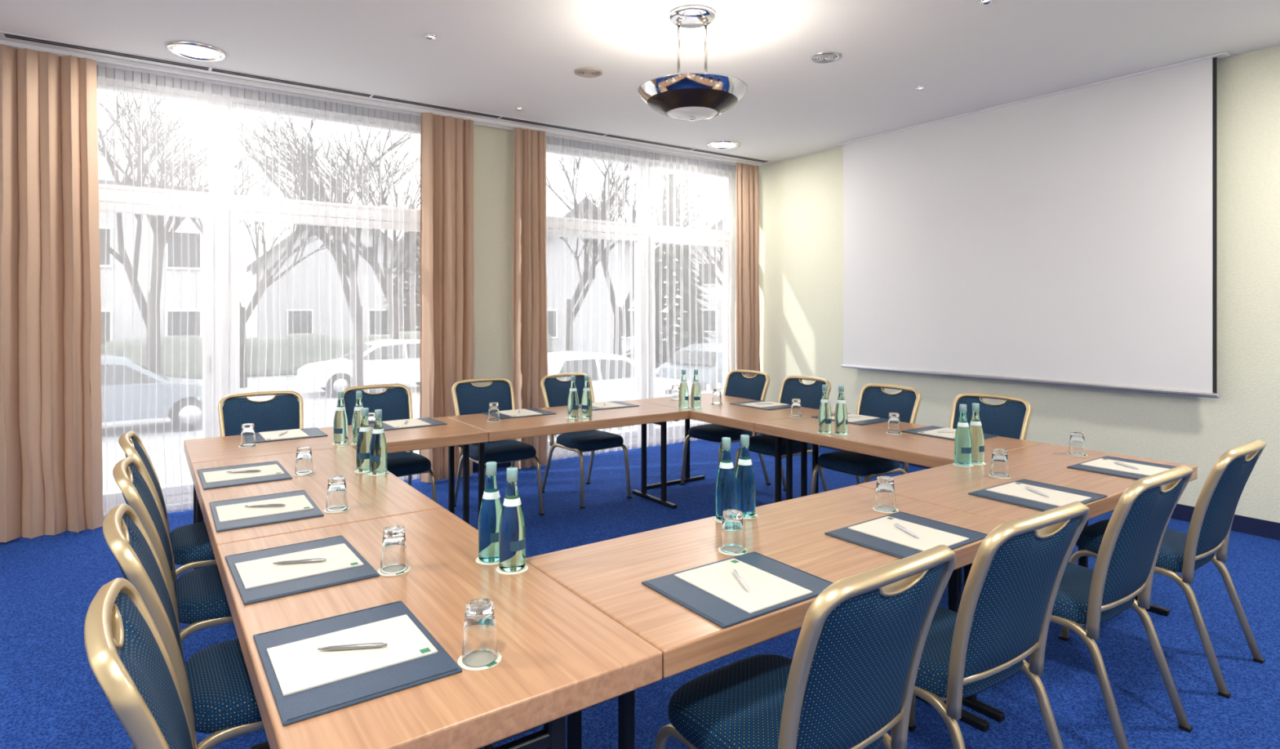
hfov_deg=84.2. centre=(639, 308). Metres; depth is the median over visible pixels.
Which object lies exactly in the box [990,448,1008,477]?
water glass
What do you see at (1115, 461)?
ballpoint pen
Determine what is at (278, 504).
ballpoint pen
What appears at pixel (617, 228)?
window
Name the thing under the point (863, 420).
desk pad
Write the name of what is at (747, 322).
curtain
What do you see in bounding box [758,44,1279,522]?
wall
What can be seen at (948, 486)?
conference table
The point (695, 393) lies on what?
water bottle
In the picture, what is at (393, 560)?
water glass
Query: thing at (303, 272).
house
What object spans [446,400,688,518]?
conference table
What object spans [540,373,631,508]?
banquet chair
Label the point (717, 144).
recessed light
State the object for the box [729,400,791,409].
desk pad
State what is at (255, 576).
desk pad
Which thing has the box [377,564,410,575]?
coaster
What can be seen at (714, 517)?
coaster
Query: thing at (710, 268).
bare tree
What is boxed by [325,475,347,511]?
water glass
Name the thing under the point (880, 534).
desk pad
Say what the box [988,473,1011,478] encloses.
coaster
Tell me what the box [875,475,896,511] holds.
water glass
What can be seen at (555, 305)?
house
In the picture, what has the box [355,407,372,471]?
water bottle
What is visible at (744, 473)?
water bottle
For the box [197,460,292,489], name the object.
desk pad
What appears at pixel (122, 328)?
house
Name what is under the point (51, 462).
curtain
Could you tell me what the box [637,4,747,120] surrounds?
pendant lamp
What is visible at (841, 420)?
water bottle
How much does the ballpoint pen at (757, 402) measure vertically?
0.012 m
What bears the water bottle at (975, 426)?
on the coaster at (983, 464)
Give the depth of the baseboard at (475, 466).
6.63 m
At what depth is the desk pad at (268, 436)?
4.16 m
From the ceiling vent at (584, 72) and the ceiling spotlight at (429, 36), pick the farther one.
the ceiling vent at (584, 72)
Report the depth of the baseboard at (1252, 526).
4.70 m
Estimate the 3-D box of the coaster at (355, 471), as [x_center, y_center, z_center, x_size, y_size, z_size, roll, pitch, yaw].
[-1.271,0.749,3.274,0.092,0.002,0.092,0,0,35]
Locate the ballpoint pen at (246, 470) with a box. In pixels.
[226,469,261,472]
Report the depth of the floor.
3.13 m
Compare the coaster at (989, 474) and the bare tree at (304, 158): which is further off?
the bare tree at (304, 158)
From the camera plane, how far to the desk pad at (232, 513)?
2.61 m
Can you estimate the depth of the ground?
13.87 m
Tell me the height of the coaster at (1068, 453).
0.002 m
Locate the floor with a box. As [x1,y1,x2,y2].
[0,434,1279,748]
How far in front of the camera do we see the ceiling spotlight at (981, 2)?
3.91 m
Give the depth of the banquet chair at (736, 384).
6.00 m
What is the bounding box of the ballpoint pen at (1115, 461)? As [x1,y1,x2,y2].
[1113,460,1138,468]
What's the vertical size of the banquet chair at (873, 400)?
0.956 m
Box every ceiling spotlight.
[425,33,436,39]
[515,106,523,110]
[915,85,924,90]
[978,0,992,4]
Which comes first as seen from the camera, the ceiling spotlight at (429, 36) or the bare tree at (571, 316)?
the ceiling spotlight at (429, 36)
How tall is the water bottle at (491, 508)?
0.288 m
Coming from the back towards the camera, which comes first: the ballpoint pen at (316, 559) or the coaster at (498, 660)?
the ballpoint pen at (316, 559)
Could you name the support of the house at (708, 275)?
on the ground
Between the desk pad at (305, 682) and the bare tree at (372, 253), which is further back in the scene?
the bare tree at (372, 253)
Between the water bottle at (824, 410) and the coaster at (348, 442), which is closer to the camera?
the coaster at (348, 442)
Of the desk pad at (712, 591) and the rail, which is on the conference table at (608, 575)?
the desk pad at (712, 591)
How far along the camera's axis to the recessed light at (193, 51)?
4.66 m
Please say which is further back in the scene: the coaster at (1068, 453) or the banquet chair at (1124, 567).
the coaster at (1068, 453)
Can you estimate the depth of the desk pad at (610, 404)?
5.44 m
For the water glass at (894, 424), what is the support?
on the coaster
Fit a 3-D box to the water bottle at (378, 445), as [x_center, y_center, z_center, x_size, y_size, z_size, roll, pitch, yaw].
[-1.190,0.604,3.221,0.076,0.288,0.076,0,0,7]
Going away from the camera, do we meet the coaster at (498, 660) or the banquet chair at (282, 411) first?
the coaster at (498, 660)
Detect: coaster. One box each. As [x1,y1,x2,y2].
[293,471,315,475]
[323,506,350,512]
[331,441,349,444]
[354,470,369,473]
[367,471,389,475]
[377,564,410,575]
[457,651,501,670]
[475,556,498,564]
[496,564,528,574]
[713,516,722,522]
[717,546,747,555]
[742,512,757,518]
[872,506,898,512]
[952,462,973,466]
[971,462,986,465]
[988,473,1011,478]
[1066,452,1088,456]
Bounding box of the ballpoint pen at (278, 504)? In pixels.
[244,502,285,506]
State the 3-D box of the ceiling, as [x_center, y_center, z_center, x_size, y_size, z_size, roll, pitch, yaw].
[0.110,-1.800,2.978,8.800,0.200,8.350,0,0,-35]
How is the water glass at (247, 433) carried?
on the coaster
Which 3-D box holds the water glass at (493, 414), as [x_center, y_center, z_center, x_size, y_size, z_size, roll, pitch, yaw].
[-0.980,0.689,4.748,0.075,0.118,0.075,0,0,-35]
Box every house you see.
[98,179,235,344]
[246,200,417,337]
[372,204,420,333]
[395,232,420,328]
[546,196,663,357]
[679,217,725,342]
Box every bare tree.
[97,88,242,373]
[115,141,353,387]
[234,110,420,386]
[244,123,420,383]
[546,154,725,355]
[554,174,663,351]
[684,211,725,284]
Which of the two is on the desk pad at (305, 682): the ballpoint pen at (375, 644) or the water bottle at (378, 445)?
the ballpoint pen at (375, 644)
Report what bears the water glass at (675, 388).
on the coaster
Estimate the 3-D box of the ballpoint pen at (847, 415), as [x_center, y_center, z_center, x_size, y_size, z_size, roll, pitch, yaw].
[1.441,0.734,4.822,0.145,0.012,0.010,0,0,-11]
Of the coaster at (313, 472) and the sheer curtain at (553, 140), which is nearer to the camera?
the coaster at (313, 472)
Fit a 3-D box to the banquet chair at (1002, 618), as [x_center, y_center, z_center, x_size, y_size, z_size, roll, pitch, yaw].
[0.937,1.016,2.143,0.488,0.956,0.640,0,0,-33]
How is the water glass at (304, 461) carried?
on the coaster at (313, 472)
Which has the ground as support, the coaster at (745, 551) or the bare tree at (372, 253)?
the bare tree at (372, 253)
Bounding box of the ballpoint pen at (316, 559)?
[272,557,326,564]
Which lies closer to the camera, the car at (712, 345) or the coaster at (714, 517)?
the coaster at (714, 517)
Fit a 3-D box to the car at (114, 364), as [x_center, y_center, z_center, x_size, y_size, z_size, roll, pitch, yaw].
[-10.139,1.615,13.409,4.300,1.450,1.730,0,0,-38]
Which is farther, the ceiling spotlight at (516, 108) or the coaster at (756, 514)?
the ceiling spotlight at (516, 108)
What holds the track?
attached to the ceiling
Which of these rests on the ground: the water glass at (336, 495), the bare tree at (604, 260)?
the bare tree at (604, 260)
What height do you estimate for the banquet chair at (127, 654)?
0.956 m
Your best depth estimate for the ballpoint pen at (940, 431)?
4.24 m
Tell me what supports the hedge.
on the ground
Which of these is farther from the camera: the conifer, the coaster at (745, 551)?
the conifer
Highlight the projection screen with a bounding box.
[837,51,1230,398]
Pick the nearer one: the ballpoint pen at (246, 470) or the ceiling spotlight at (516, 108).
the ballpoint pen at (246, 470)
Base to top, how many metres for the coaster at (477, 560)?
0.002 m
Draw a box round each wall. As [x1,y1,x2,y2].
[102,68,735,519]
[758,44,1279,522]
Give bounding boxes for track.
[0,40,760,166]
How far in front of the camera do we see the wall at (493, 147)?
6.62 m
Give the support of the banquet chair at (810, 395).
on the floor
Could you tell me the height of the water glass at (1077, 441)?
0.118 m
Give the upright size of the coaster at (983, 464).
0.002 m
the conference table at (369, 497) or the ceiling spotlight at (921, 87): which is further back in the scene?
the ceiling spotlight at (921, 87)
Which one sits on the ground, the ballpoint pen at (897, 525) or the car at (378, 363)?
the car at (378, 363)
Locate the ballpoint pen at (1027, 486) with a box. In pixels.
[1025,485,1048,496]
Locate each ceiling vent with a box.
[574,66,602,77]
[809,51,839,63]
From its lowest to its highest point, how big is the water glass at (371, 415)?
0.118 m
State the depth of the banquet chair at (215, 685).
1.82 m
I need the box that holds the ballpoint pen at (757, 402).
[755,402,773,404]
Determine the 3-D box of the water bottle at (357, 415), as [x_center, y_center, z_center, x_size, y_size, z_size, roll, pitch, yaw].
[-1.565,0.604,3.947,0.076,0.288,0.076,0,0,41]
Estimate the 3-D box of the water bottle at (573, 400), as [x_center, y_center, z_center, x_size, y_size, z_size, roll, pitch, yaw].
[-0.460,0.604,4.869,0.076,0.288,0.076,0,0,-39]
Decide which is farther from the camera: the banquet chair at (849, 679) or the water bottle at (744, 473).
the water bottle at (744, 473)
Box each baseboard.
[472,461,511,471]
[759,432,1279,540]
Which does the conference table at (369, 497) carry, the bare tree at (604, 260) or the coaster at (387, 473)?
the coaster at (387, 473)
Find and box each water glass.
[240,422,255,446]
[294,445,313,475]
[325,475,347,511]
[368,412,374,433]
[380,524,408,573]
[461,598,497,666]
[488,401,499,421]
[671,384,679,399]
[711,388,721,404]
[720,509,744,553]
[791,398,801,416]
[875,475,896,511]
[887,412,900,433]
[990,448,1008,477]
[1068,430,1085,455]
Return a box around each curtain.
[0,44,103,542]
[96,64,420,513]
[419,112,474,482]
[512,127,547,469]
[546,135,736,460]
[735,162,759,435]
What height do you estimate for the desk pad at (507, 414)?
0.009 m
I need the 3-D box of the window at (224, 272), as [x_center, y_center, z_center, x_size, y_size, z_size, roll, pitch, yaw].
[-2.954,-0.110,5.691,2.940,3.120,0.130,0,0,-35]
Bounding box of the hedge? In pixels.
[101,330,551,378]
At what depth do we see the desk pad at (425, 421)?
4.58 m
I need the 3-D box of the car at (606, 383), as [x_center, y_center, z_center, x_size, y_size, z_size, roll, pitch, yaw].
[-0.957,1.615,14.598,4.300,1.450,1.730,0,0,-41]
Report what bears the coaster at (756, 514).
on the conference table at (608, 575)
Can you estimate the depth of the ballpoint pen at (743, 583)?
1.91 m
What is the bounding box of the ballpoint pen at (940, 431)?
[937,430,955,432]
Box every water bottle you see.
[333,391,347,444]
[351,391,363,444]
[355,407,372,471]
[369,408,386,474]
[478,461,502,562]
[498,466,525,571]
[567,375,578,417]
[581,374,592,417]
[678,368,688,408]
[690,368,701,408]
[715,436,737,520]
[735,434,755,516]
[818,384,831,433]
[834,385,848,434]
[954,404,971,465]
[968,402,984,463]
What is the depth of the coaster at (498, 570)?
2.01 m
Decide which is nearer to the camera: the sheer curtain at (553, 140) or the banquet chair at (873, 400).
the banquet chair at (873, 400)
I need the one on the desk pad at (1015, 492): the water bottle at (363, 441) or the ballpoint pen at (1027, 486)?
the ballpoint pen at (1027, 486)
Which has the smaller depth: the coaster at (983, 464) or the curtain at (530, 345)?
the coaster at (983, 464)
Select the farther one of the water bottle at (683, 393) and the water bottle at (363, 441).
the water bottle at (683, 393)
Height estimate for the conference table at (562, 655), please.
0.740 m
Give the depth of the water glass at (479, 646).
1.49 m
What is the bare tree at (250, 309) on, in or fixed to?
on the ground
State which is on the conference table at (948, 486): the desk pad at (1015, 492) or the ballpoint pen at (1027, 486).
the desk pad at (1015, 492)
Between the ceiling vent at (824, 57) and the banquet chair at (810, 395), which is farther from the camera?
the banquet chair at (810, 395)
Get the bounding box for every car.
[100,354,202,431]
[296,338,420,396]
[547,351,692,400]
[657,342,722,395]
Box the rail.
[0,31,768,162]
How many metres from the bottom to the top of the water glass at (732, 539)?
0.118 m
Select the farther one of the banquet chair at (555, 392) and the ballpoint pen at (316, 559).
the banquet chair at (555, 392)
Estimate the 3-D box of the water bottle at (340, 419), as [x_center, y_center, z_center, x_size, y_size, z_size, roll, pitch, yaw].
[-1.664,0.604,3.939,0.076,0.288,0.076,0,0,3]
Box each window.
[96,75,420,511]
[546,143,733,453]
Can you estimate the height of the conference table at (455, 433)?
0.740 m
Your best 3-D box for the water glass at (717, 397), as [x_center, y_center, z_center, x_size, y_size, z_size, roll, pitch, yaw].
[0.606,0.689,5.580,0.075,0.118,0.075,0,0,-35]
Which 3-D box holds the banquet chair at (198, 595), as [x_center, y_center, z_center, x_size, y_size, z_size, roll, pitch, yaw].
[-1.554,1.016,2.625,0.640,0.956,0.488,0,0,-34]
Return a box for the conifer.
[621,173,715,368]
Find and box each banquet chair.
[84,577,195,748]
[102,503,264,748]
[112,456,233,748]
[118,430,217,577]
[217,390,303,436]
[342,383,436,502]
[451,377,544,515]
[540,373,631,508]
[654,544,956,748]
[680,369,770,484]
[734,375,831,491]
[810,383,921,494]
[907,501,1089,748]
[949,392,1031,439]
[1024,464,1193,748]
[1059,439,1266,697]
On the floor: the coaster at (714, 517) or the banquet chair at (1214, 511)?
the banquet chair at (1214, 511)
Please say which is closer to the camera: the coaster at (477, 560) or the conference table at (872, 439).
the coaster at (477, 560)
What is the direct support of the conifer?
on the ground
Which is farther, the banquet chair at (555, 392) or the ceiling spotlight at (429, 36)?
the banquet chair at (555, 392)
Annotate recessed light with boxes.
[165,40,226,62]
[706,140,739,149]
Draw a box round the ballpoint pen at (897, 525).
[893,523,919,537]
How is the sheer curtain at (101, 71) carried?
hanging from the track
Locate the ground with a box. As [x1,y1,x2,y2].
[102,323,700,492]
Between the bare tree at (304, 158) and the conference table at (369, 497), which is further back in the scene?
the bare tree at (304, 158)
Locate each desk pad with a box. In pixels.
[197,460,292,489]
[209,489,324,531]
[225,534,379,604]
[239,426,328,442]
[253,600,462,725]
[382,417,447,430]
[481,407,556,418]
[578,400,639,409]
[641,551,833,628]
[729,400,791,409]
[811,413,888,425]
[824,511,987,558]
[901,425,998,439]
[968,478,1107,511]
[1066,455,1177,479]
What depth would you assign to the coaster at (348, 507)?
2.62 m
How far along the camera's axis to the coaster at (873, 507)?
2.62 m
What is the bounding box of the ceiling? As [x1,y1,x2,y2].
[0,0,1279,164]
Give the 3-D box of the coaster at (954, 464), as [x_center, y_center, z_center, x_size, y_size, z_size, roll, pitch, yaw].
[1.552,0.749,3.403,0.092,0.002,0.092,0,0,25]
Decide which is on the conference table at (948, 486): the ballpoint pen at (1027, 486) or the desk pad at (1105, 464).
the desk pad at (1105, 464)
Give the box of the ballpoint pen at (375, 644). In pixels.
[317,641,387,650]
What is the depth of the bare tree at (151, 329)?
15.70 m
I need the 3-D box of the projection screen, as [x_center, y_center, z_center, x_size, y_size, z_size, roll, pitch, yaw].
[2.985,-0.550,6.015,0.085,2.300,3.200,0,0,-35]
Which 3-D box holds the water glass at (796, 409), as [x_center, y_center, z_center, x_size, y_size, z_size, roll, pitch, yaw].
[1.089,0.689,4.942,0.075,0.118,0.075,0,0,-35]
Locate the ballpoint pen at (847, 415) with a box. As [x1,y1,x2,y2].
[847,415,860,417]
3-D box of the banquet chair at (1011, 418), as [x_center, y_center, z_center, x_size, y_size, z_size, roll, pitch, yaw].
[1.994,1.016,4.295,0.640,0.956,0.488,0,0,-36]
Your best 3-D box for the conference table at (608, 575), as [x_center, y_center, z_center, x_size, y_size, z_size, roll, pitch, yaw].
[0.486,1.120,2.289,1.552,0.740,0.707,0,0,-35]
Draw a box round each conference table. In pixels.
[183,416,488,569]
[191,446,443,748]
[216,507,662,748]
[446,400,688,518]
[525,484,1004,748]
[633,392,835,502]
[754,412,1042,499]
[857,442,1197,721]
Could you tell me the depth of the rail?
5.45 m
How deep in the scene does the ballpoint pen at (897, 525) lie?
2.34 m
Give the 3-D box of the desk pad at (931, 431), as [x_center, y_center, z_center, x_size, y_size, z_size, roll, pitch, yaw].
[1.850,0.745,4.241,0.335,0.009,0.425,0,0,-35]
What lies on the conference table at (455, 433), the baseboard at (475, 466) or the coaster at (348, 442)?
the coaster at (348, 442)
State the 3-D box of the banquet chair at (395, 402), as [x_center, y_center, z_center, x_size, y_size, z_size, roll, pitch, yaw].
[-1.708,1.016,4.798,0.488,0.956,0.640,0,0,-37]
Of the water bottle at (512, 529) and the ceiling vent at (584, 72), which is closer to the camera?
the water bottle at (512, 529)
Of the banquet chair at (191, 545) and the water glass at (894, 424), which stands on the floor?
the banquet chair at (191, 545)
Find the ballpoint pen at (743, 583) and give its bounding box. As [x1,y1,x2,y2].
[733,568,749,591]
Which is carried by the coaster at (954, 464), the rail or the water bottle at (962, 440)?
the water bottle at (962, 440)
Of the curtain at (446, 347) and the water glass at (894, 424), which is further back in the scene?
the curtain at (446, 347)
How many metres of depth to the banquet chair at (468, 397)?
5.32 m
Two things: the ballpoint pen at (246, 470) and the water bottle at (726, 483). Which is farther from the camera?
the ballpoint pen at (246, 470)
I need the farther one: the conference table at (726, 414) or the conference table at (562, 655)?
the conference table at (726, 414)
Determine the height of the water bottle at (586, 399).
0.288 m

